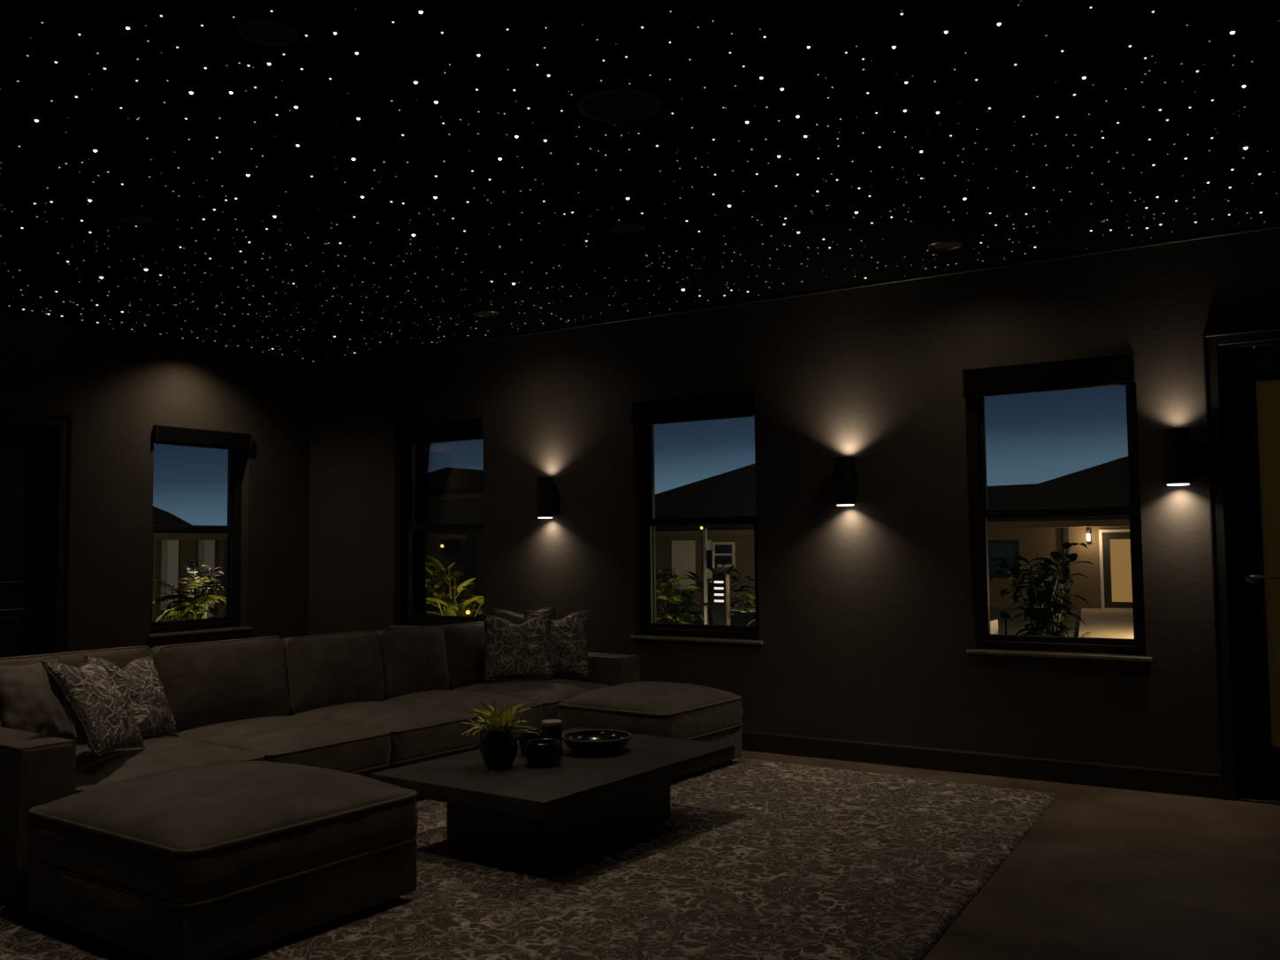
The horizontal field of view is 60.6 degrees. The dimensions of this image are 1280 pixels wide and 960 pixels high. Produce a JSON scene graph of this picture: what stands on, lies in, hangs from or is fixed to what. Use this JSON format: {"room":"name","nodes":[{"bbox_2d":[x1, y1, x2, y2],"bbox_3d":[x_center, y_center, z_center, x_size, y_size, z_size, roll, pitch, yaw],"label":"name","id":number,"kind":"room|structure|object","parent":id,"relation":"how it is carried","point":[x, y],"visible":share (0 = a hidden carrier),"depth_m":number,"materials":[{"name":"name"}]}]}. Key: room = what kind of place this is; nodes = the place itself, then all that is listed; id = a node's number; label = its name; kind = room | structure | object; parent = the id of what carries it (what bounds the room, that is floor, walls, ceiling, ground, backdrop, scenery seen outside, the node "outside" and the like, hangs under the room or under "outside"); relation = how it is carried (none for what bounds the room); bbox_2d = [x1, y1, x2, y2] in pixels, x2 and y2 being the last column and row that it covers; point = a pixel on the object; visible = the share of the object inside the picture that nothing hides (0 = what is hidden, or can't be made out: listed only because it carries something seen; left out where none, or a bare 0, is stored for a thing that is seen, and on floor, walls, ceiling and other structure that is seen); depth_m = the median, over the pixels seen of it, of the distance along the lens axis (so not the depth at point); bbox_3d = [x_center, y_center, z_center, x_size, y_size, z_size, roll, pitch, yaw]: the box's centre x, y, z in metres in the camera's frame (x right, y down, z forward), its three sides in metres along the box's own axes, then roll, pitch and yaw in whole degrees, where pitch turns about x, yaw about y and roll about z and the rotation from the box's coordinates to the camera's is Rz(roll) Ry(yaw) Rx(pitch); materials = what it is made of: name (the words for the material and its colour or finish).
{"room":"home theater room","nodes":[
{"label":"home theater room","id":0,"kind":"room"},
{"bbox_2d":[0,310,310,653],"bbox_3d":[-5.510,0.270,5.952,0.200,3.050,9.200,-3,-4,32],"label":"wall","id":1,"kind":"structure","parent":0,"point":[116,387],"depth_m":8.43,"materials":[{"name":"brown paint"}]},
{"bbox_2d":[0,408,73,657],"bbox_3d":[-4.497,0.691,7.486,0.228,2.370,1.100,-3,-4,32],"label":"door","id":2,"kind":"structure","parent":1,"relation":"in","point":[30,456],"depth_m":7.76,"materials":[{"name":"black paint"}]},
{"bbox_2d":[0,311,310,365],"bbox_3d":[-5.386,-1.240,6.065,0.012,0.018,8.988,-3,-4,32],"label":"trim","id":3,"kind":"structure","parent":1,"relation":"attached to","point":[1,312],"depth_m":8.49,"materials":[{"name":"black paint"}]},
{"bbox_2d":[147,449,251,638],"bbox_3d":[-3.614,0.421,8.902,0.224,1.639,0.940,-3,-4,32],"label":"window","id":4,"kind":"structure","parent":1,"relation":"in","point":[233,529],"depth_m":9.20,"materials":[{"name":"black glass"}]},
{"bbox_2d":[152,424,251,450],"bbox_3d":[-3.564,-0.339,8.911,0.116,0.141,0.892,-3,-4,32],"label":"roller blind","id":5,"kind":"object","parent":1,"relation":"attached to","point":[163,435],"visible":0.99,"depth_m":8.86,"materials":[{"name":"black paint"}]},
{"bbox_2d":[0,0,1279,363],"bbox_3d":[-1.341,-1.524,3.506,10.000,0.150,9.400,-3,-4,32],"label":"ceiling","id":6,"kind":"structure","parent":0,"point":[1094,41],"depth_m":4.64,"materials":[{"name":"black paint"}]},
{"bbox_2d":[118,213,159,227],"bbox_3d":[-2.530,-1.310,5.536,0.190,0.010,0.190,-3,-4,32],"label":"recessed light","id":7,"kind":"object","parent":6,"relation":"in","point":[135,220],"visible":1,"depth_m":5.54,"materials":[{"name":"brown metal"}]},
{"bbox_2d":[236,16,297,45],"bbox_3d":[-1.202,-1.443,3.532,0.190,0.010,0.190,-3,-4,32],"label":"recessed light","id":8,"kind":"object","parent":6,"relation":"in","point":[265,31],"visible":1,"depth_m":3.53,"materials":[{"name":"brown metal"}]},
{"bbox_2d":[472,310,499,317],"bbox_3d":[-1.096,-1.188,7.821,0.190,0.010,0.190,-3,-4,32],"label":"recessed light","id":9,"kind":"object","parent":6,"relation":"in","point":[480,313],"visible":1,"depth_m":7.83,"materials":[{"name":"brown metal"}]},
{"bbox_2d":[576,87,661,122],"bbox_3d":[-0.080,-1.419,4.157,0.320,0.008,0.320,-3,-4,32],"label":"ceiling speaker","id":10,"kind":"object","parent":6,"relation":"attached to","point":[612,104],"visible":1,"depth_m":4.14,"materials":[{"name":"brown metal"}]},
{"bbox_2d":[584,91,653,119],"bbox_3d":[-0.080,-1.420,4.157,0.268,0.006,0.268,-3,-4,32],"label":"grille","id":11,"kind":"object","parent":10,"relation":"attached to","point":[598,105],"depth_m":4.15,"materials":[{"name":"black"}]},
{"bbox_2d":[609,222,644,235],"bbox_3d":[-0.069,-1.321,5.771,0.190,0.010,0.190,-3,-4,32],"label":"recessed light","id":12,"kind":"object","parent":6,"relation":"in","point":[624,228],"visible":1,"depth_m":5.77,"materials":[{"name":"brown metal"}]},
{"bbox_2d":[4,4,1274,361],"bbox_3d":[-1.340,-1.446,3.496,9.517,0.006,8.912,-3,-4,32],"label":"field","id":13,"kind":"object","parent":6,"relation":"attached to","point":[1018,4],"visible":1,"depth_m":6.05,"materials":[{"name":"black"}]},
{"bbox_2d":[928,239,962,251],"bbox_3d":[1.715,-1.317,6.152,0.190,0.010,0.190,-3,-4,32],"label":"recessed light","id":14,"kind":"object","parent":6,"relation":"in","point":[949,244],"visible":1,"depth_m":6.16,"materials":[{"name":"brown metal"}]},
{"bbox_2d":[308,223,1279,784],"bbox_3d":[1.148,0.279,7.284,10.000,3.050,0.200,-3,-4,32],"label":"wall","id":15,"kind":"structure","parent":0,"point":[867,626],"depth_m":7.04,"materials":[{"name":"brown paint"}]},
{"bbox_2d":[389,442,483,628],"bbox_3d":[-1.608,0.382,9.023,1.040,1.689,0.224,-3,-4,32],"label":"window","id":16,"kind":"structure","parent":15,"relation":"in","point":[419,461],"depth_m":9.22,"materials":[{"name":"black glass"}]},
{"bbox_2d":[393,417,483,445],"bbox_3d":[-1.646,-0.396,9.023,0.990,0.168,0.091,-3,-4,32],"label":"roller blind","id":17,"kind":"object","parent":15,"relation":"attached to","point":[465,429],"visible":0.88,"depth_m":8.98,"materials":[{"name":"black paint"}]},
{"bbox_2d":[536,477,556,518],"bbox_3d":[-0.708,0.136,8.269,0.124,0.307,0.150,-3,-4,32],"label":"wall sconce","id":18,"kind":"object","parent":15,"relation":"attached to","point":[546,494],"visible":1,"depth_m":8.21,"materials":[{"name":"black metal"}]},
{"bbox_2d":[630,414,762,644],"bbox_3d":[0.420,0.283,7.734,1.050,1.689,0.224,-3,-4,32],"label":"window","id":19,"kind":"structure","parent":15,"relation":"in","point":[648,520],"depth_m":7.93,"materials":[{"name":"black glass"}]},
{"bbox_2d":[631,390,756,425],"bbox_3d":[0.382,-0.500,7.734,1.010,0.168,0.091,-3,-4,32],"label":"roller blind","id":20,"kind":"object","parent":19,"relation":"attached to","point":[739,405],"visible":0.84,"depth_m":7.69,"materials":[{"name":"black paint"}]},
{"bbox_2d":[309,224,1279,365],"bbox_3d":[1.075,-1.235,7.285,9.600,0.018,0.012,-3,-4,32],"label":"trim","id":21,"kind":"structure","parent":15,"relation":"attached to","point":[1275,226],"depth_m":7.07,"materials":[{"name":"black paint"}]},
{"bbox_2d":[834,457,857,506],"bbox_3d":[1.313,0.011,6.986,0.124,0.307,0.150,-3,-4,32],"label":"wall sconce","id":22,"kind":"object","parent":15,"relation":"attached to","point":[846,475],"visible":1,"depth_m":6.92,"materials":[{"name":"black metal"}]},
{"bbox_2d":[741,730,1220,799],"bbox_3d":[0.086,1.781,7.753,7.147,0.130,0.018,-3,-4,32],"label":"baseboard","id":23,"kind":"structure","parent":15,"relation":"attached to","point":[1190,783],"depth_m":6.47,"materials":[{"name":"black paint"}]},
{"bbox_2d":[966,381,1151,662],"bbox_3d":[2.440,0.185,6.451,1.020,1.689,0.224,-3,-4,32],"label":"window","id":24,"kind":"structure","parent":15,"relation":"in","point":[980,514],"depth_m":6.43,"materials":[{"name":"black wood"}]},
{"bbox_2d":[961,352,1135,396],"bbox_3d":[2.397,-0.609,6.454,0.972,0.170,0.091,-3,-4,32],"label":"roller blind","id":25,"kind":"object","parent":24,"relation":"attached to","point":[1114,370],"visible":0.93,"depth_m":6.41,"materials":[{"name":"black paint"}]},
{"bbox_2d":[1163,427,1190,486],"bbox_3d":[2.926,-0.124,5.963,0.124,0.307,0.150,-3,-4,32],"label":"wall sconce","id":26,"kind":"object","parent":15,"relation":"attached to","point":[1177,447],"visible":1,"depth_m":5.90,"materials":[{"name":"black metal"}]},
{"bbox_2d":[1202,327,1279,804],"bbox_3d":[3.587,0.437,5.704,1.069,2.495,0.226,-3,-4,32],"label":"door","id":27,"kind":"structure","parent":15,"relation":"in","point":[1247,377],"depth_m":5.86,"materials":[{"name":"black paint"}]},
{"bbox_2d":[739,750,1279,959],"bbox_3d":[-1.307,1.645,3.316,10.000,0.100,9.400,-3,-4,32],"label":"floor","id":28,"kind":"structure","parent":0,"point":[1103,873],"depth_m":4.42,"materials":[{"name":"brown concrete"}]},
{"bbox_2d":[0,757,1057,959],"bbox_3d":[-0.852,1.681,4.979,4.682,0.017,5.293,-3,-4,32],"label":"area rug","id":29,"kind":"object","parent":28,"relation":"on","point":[752,859],"visible":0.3,"depth_m":4.38,"materials":[{"name":"carpet"}]},
{"bbox_2d":[27,761,418,959],"bbox_3d":[-1.572,1.379,4.178,1.086,0.500,1.046,-3,-4,35],"label":"ottoman","id":30,"kind":"object","parent":29,"relation":"on","point":[209,862],"visible":1,"depth_m":3.83,"materials":[{"name":"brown fabric"}]},
{"bbox_2d":[0,621,639,900],"bbox_3d":[-1.725,1.320,6.260,1.384,0.871,4.115,-3,-4,35],"label":"sectional sofa","id":31,"kind":"object","parent":29,"relation":"on","point":[361,703],"visible":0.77,"depth_m":5.91,"materials":[{"name":"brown fabric"}]},
{"bbox_2d":[0,655,78,742],"bbox_3d":[-2.782,1.027,5.015,0.175,0.403,0.400,-2,-4,22],"label":"throw pillow","id":32,"kind":"object","parent":31,"relation":"on","point":[28,703],"visible":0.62,"depth_m":4.97,"materials":[{"name":"beige fabric"}]},
{"bbox_2d":[0,646,153,745],"bbox_3d":[-2.788,1.080,5.343,0.211,0.487,0.881,-14,-10,34],"label":"cushion","id":33,"kind":"object","parent":31,"relation":"on","point":[120,657],"depth_m":5.42,"materials":[{"name":"brown fabric"}]},
{"bbox_2d":[41,661,145,756],"bbox_3d":[-2.360,0.982,4.756,0.277,0.436,0.500,-1,-3,-1],"label":"throw pillow","id":34,"kind":"object","parent":31,"relation":"on","point":[97,711],"visible":1,"depth_m":4.62,"materials":[{"name":"fabric"}]},
{"bbox_2d":[83,655,179,737],"bbox_3d":[-2.452,1.051,5.301,0.242,0.439,0.487,-2,-4,16],"label":"throw pillow","id":35,"kind":"object","parent":31,"relation":"on","point":[139,682],"visible":0.66,"depth_m":5.29,"materials":[{"name":"fabric"}]},
{"bbox_2d":[75,736,264,793],"bbox_3d":[-2.354,1.333,4.998,0.946,0.232,0.892,-3,-4,35],"label":"seat cushion","id":36,"kind":"object","parent":31,"relation":"on","point":[160,755],"depth_m":4.84,"materials":[{"name":"brown fabric"}]},
{"bbox_2d":[151,636,289,736],"bbox_3d":[-2.303,1.119,6.021,0.211,0.477,0.808,-14,-10,34],"label":"cushion","id":37,"kind":"object","parent":31,"relation":"on","point":[204,683],"depth_m":5.94,"materials":[{"name":"brown fabric"}]},
{"bbox_2d":[165,716,390,772],"bbox_3d":[-1.878,1.368,5.665,0.946,0.233,0.772,-3,-4,35],"label":"seat cushion","id":38,"kind":"object","parent":31,"relation":"on","point":[347,746],"depth_m":5.50,"materials":[{"name":"brown fabric"}]},
{"bbox_2d":[281,631,384,716],"bbox_3d":[-1.864,1.161,6.635,0.209,0.460,0.716,-14,-10,34],"label":"cushion","id":39,"kind":"object","parent":31,"relation":"on","point":[321,671],"depth_m":6.53,"materials":[{"name":"brown fabric"}]},
{"bbox_2d":[291,700,479,761],"bbox_3d":[-1.467,1.398,6.242,0.944,0.232,0.670,-3,-4,35],"label":"seat cushion","id":40,"kind":"object","parent":31,"relation":"on","point":[418,732],"depth_m":6.03,"materials":[{"name":"brown fabric"}]},
{"bbox_2d":[375,625,449,700],"bbox_3d":[-1.494,1.190,7.151,0.210,0.453,0.565,-14,-10,34],"label":"cushion","id":41,"kind":"object","parent":31,"relation":"on","point":[414,659],"depth_m":7.05,"materials":[{"name":"brown fabric"}]},
{"bbox_2d":[383,689,542,742],"bbox_3d":[-1.114,1.425,6.736,0.946,0.230,0.564,-3,-4,35],"label":"seat cushion","id":42,"kind":"object","parent":31,"relation":"on","point":[460,700],"depth_m":6.59,"materials":[{"name":"brown fabric"}]},
{"bbox_2d":[440,621,514,689],"bbox_3d":[-1.138,1.216,7.648,0.210,0.454,0.669,-14,-10,34],"label":"cushion","id":43,"kind":"object","parent":31,"relation":"on","point":[465,645],"depth_m":7.44,"materials":[{"name":"brown fabric"}]},
{"bbox_2d":[483,613,553,681],"bbox_3d":[-0.821,1.125,7.378,0.468,0.432,0.163,0,-3,-10],"label":"throw pillow","id":44,"kind":"object","parent":31,"relation":"on","point":[522,650],"visible":1,"depth_m":7.33,"materials":[{"name":"fabric"}]},
{"bbox_2d":[489,606,555,624],"bbox_3d":[-0.815,1.129,7.661,0.467,0.472,0.153,0,-4,-12],"label":"throw pillow","id":45,"kind":"object","parent":31,"relation":"on","point":[515,618],"visible":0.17,"depth_m":7.66,"materials":[{"name":"beige fabric"}]},
{"bbox_2d":[454,678,609,720],"bbox_3d":[-0.716,1.453,7.292,0.944,0.232,0.830,-3,-4,35],"label":"seat cushion","id":46,"kind":"object","parent":31,"relation":"on","point":[547,692],"depth_m":7.10,"materials":[{"name":"brown fabric"}]},
{"bbox_2d":[524,609,590,678],"bbox_3d":[-0.576,1.126,7.529,0.468,0.458,0.163,-1,-3,6],"label":"throw pillow","id":47,"kind":"object","parent":31,"relation":"on","point":[568,640],"visible":0.66,"depth_m":7.48,"materials":[{"name":"fabric"}]},
{"bbox_2d":[370,727,734,865],"bbox_3d":[-0.368,1.509,5.253,1.030,0.344,1.490,-3,-4,35],"label":"coffee table","id":48,"kind":"object","parent":29,"relation":"on","point":[521,811],"visible":0.82,"depth_m":4.91,"materials":[{"name":"black wood"}]},
{"bbox_2d":[459,694,538,769],"bbox_3d":[-0.656,1.158,5.077,0.400,0.342,0.341,-2,-4,25],"label":"plant","id":49,"kind":"object","parent":48,"relation":"on","point":[499,748],"visible":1,"depth_m":5.02,"materials":[{"name":"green plant"}]},
{"bbox_2d":[518,729,541,754],"bbox_3d":[-0.529,1.286,5.362,0.124,0.117,0.124,-3,-4,32],"label":"jar","id":50,"kind":"object","parent":48,"relation":"on","point":[528,735],"visible":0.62,"depth_m":5.32,"materials":[{"name":"black ceramic"}]},
{"bbox_2d":[524,738,563,767],"bbox_3d":[-0.450,1.276,5.122,0.180,0.107,0.180,-3,-4,32],"label":"jar","id":51,"kind":"object","parent":48,"relation":"on","point":[544,752],"visible":1,"depth_m":5.06,"materials":[{"name":"black ceramic"}]},
{"bbox_2d":[541,719,562,745],"bbox_3d":[-0.427,1.255,5.310,0.100,0.172,0.100,-3,-4,32],"label":"jar","id":52,"kind":"object","parent":48,"relation":"on","point":[551,728],"visible":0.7,"depth_m":5.28,"materials":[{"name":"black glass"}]},
{"bbox_2d":[562,729,631,754],"bbox_3d":[-0.215,1.306,5.434,0.344,0.079,0.344,-3,-4,32],"label":"bowl","id":53,"kind":"object","parent":48,"relation":"on","point":[592,742],"visible":1,"depth_m":5.36,"materials":[{"name":"black ceramic"}]},
{"bbox_2d":[556,681,743,779],"bbox_3d":[0.070,1.518,6.785,0.845,0.499,0.920,-3,-4,35],"label":"ottoman","id":54,"kind":"object","parent":29,"relation":"on","point":[672,710],"visible":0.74,"depth_m":6.52,"materials":[{"name":"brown fabric"}]},
{"bbox_2d":[556,681,743,739],"bbox_3d":[0.070,1.405,6.792,0.843,0.271,0.920,-3,-4,35],"label":"cushion","id":55,"kind":"object","parent":54,"relation":"on","point":[672,710],"depth_m":6.50,"materials":[{"name":"brown fabric"}]},
{"label":"outside","id":56,"kind":"structure","parent":0,"visible":0},
{"bbox_2d":[152,595,1081,637],"bbox_3d":[4.822,4.199,40.384,100.000,0.300,59.750,-3,-4,32],"label":"ground","id":57,"kind":"structure","parent":56,"point":[1015,626],"depth_m":24.37,"materials":[{"name":"soil"}]},
{"bbox_2d":[152,561,226,622],"bbox_3d":[-4.431,1.607,11.044,1.042,1.566,1.005,-1,-3,7],"label":"fern","id":58,"kind":"object","parent":57,"relation":"on","point":[194,609],"visible":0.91,"depth_m":10.96,"materials":[{"name":"green plant"}]},
{"bbox_2d":[152,587,226,621],"bbox_3d":[-5.138,1.872,12.779,1.090,1.264,0.741,1,-4,-30],"label":"shrub","id":59,"kind":"object","parent":57,"relation":"on","point":[212,611],"visible":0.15,"depth_m":12.81,"materials":[{"name":"green plant"}]},
{"bbox_2d":[178,559,223,618],"bbox_3d":[-6.499,1.952,16.259,0.570,1.546,0.690,-1,-3,1],"label":"flowering shrub","id":60,"kind":"object","parent":57,"relation":"on","point":[208,568],"visible":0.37,"depth_m":16.24,"materials":[{"name":"green plant"}]},
{"bbox_2d":[152,506,466,621],"bbox_3d":[-12.132,1.877,30.397,7.100,3.500,13.800,-3,-4,32],"label":"house","id":61,"kind":"structure","parent":57,"relation":"on","point":[171,551],"depth_m":26.57,"materials":[{"name":"beige paint"}]},
{"bbox_2d":[440,544,443,615],"bbox_3d":[-2.424,1.650,13.409,0.039,1.720,0.040,-3,-4,32],"label":"lamp","id":62,"kind":"object","parent":57,"relation":"on","point":[441,545],"visible":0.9,"depth_m":13.45,"materials":[{"name":"black metal"}]},
{"bbox_2d":[433,467,483,596],"bbox_3d":[-7.314,2.053,41.977,11.200,4.430,7.100,-3,-4,32],"label":"house","id":63,"kind":"structure","parent":57,"relation":"on","point":[458,492],"depth_m":37.61,"materials":[{"name":"beige paint"}]},
{"bbox_2d":[433,550,483,617],"bbox_3d":[-1.996,1.617,12.318,1.254,1.653,1.038,3,-5,-43],"label":"shrub","id":64,"kind":"object","parent":57,"relation":"on","point":[441,596],"visible":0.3,"depth_m":12.25,"materials":[{"name":"green plant"}]},
{"bbox_2d":[655,568,712,624],"bbox_3d":[0.474,1.734,13.075,0.904,1.456,1.001,-3,-4,32],"label":"shrub","id":65,"kind":"object","parent":57,"relation":"on","point":[663,579],"visible":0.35,"depth_m":13.03,"materials":[{"name":"green plant"}]},
{"bbox_2d":[655,596,721,624],"bbox_3d":[0.179,1.608,10.159,1.090,1.361,0.964,-3,-4,32],"label":"fern","id":66,"kind":"object","parent":57,"relation":"on","point":[660,609],"visible":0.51,"depth_m":10.16,"materials":[{"name":"green plant"}]},
{"bbox_2d":[700,525,703,624],"bbox_3d":[0.716,1.475,12.484,0.035,1.893,0.036,-3,-4,32],"label":"lamp","id":67,"kind":"object","parent":57,"relation":"on","point":[701,527],"visible":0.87,"depth_m":12.51,"materials":[{"name":"black metal"}]},
{"bbox_2d":[655,463,755,601],"bbox_3d":[2.722,1.606,35.598,13.000,4.350,7.100,-3,-4,32],"label":"house","id":68,"kind":"structure","parent":57,"relation":"on","point":[733,492],"depth_m":32.20,"materials":[{"name":"beige paint"}]},
{"bbox_2d":[702,525,714,624],"bbox_3d":[0.769,1.455,12.129,0.097,1.890,0.101,-3,-4,32],"label":"post","id":69,"kind":"object","parent":57,"relation":"on","point":[708,554],"visible":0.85,"depth_m":12.14,"materials":[{"name":"black metal"}]},
{"bbox_2d":[712,573,730,624],"bbox_3d":[0.900,1.715,12.065,0.170,1.360,0.106,-3,-4,32],"label":"bollard light","id":70,"kind":"object","parent":57,"relation":"on","point":[720,582],"visible":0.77,"depth_m":12.05,"materials":[{"name":"black metal"}]},
{"bbox_2d":[990,617,998,634],"bbox_3d":[3.624,1.966,12.265,0.640,0.825,0.560,-3,-4,32],"label":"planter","id":71,"kind":"object","parent":57,"relation":"on","point":[994,621],"visible":0.11,"depth_m":12.20,"materials":[{"name":"concrete"}]},
{"bbox_2d":[999,611,1010,634],"bbox_3d":[3.859,1.861,11.526,0.070,0.946,0.109,0,-4,-13],"label":"light","id":72,"kind":"object","parent":57,"relation":"on","point":[1002,614],"visible":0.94,"depth_m":11.54,"materials":[{"name":"black metal"}]},
{"bbox_2d":[989,541,1093,636],"bbox_3d":[5.167,1.643,14.167,1.133,1.670,1.344,1,-4,-27],"label":"shrub","id":73,"kind":"object","parent":57,"relation":"on","point":[1039,593],"visible":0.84,"depth_m":14.12,"materials":[{"name":"green plant"}]},
{"bbox_2d":[1018,575,1081,636],"bbox_3d":[6.210,2.021,16.680,0.917,1.197,1.377,-3,-4,32],"label":"shrub","id":74,"kind":"object","parent":57,"relation":"on","point":[1062,587],"visible":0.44,"depth_m":16.64,"materials":[{"name":"green plant"}]},
{"bbox_2d":[987,456,1132,609],"bbox_3d":[13.938,1.111,28.468,13.600,4.250,7.100,-3,-4,32],"label":"house","id":75,"kind":"structure","parent":57,"relation":"on","point":[1108,585],"depth_m":26.86,"materials":[{"name":"beige paint"}]},
{"bbox_2d":[1085,529,1090,542],"bbox_3d":[10.999,1.371,26.859,0.100,0.320,0.140,-3,-4,32],"label":"lamp","id":76,"kind":"object","parent":75,"relation":"attached to","point":[1088,540],"visible":1,"depth_m":26.81,"materials":[{"name":"white glass"}]},
{"bbox_2d":[1036,631,1091,637],"bbox_3d":[4.873,2.053,12.610,0.925,0.668,0.938,0,-3,-3],"label":"fern","id":77,"kind":"object","parent":57,"relation":"on","point":[1036,631],"visible":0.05,"depth_m":12.52,"materials":[{"name":"green plant"}]},
{"bbox_2d":[1078,608,1134,639],"bbox_3d":[10.090,2.759,20.000,6.150,0.030,12.450,-3,-4,32],"label":"garden path","id":78,"kind":"structure","parent":57,"relation":"on","point":[1102,623],"depth_m":21.83,"materials":[{"name":"concrete"}]},
{"bbox_3d":[-0.141,2.835,19.429,8.200,0.025,5.500,-3,-4,32],"label":"path","id":79,"kind":"object","parent":57,"relation":"on","visible":0},
{"bbox_2d":[685,557,754,624],"bbox_3d":[1.353,1.932,16.828,1.084,1.493,1.074,1,-4,-20],"label":"shrub","id":80,"kind":"object","parent":79,"relation":"on","point":[728,571],"visible":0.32,"depth_m":16.87,"materials":[{"name":"green plant"}]},
{"bbox_3d":[1.869,2.277,14.425,1.740,0.500,0.580,-3,-4,32],"label":"planter","id":81,"kind":"object","parent":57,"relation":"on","visible":0},
{"bbox_2d":[733,587,755,625],"bbox_3d":[1.645,1.706,14.625,0.740,0.654,0.960,-3,-4,32],"label":"shrub","id":82,"kind":"object","parent":81,"relation":"on","point":[748,595],"visible":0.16,"depth_m":14.52,"materials":[{"name":"green plant"}]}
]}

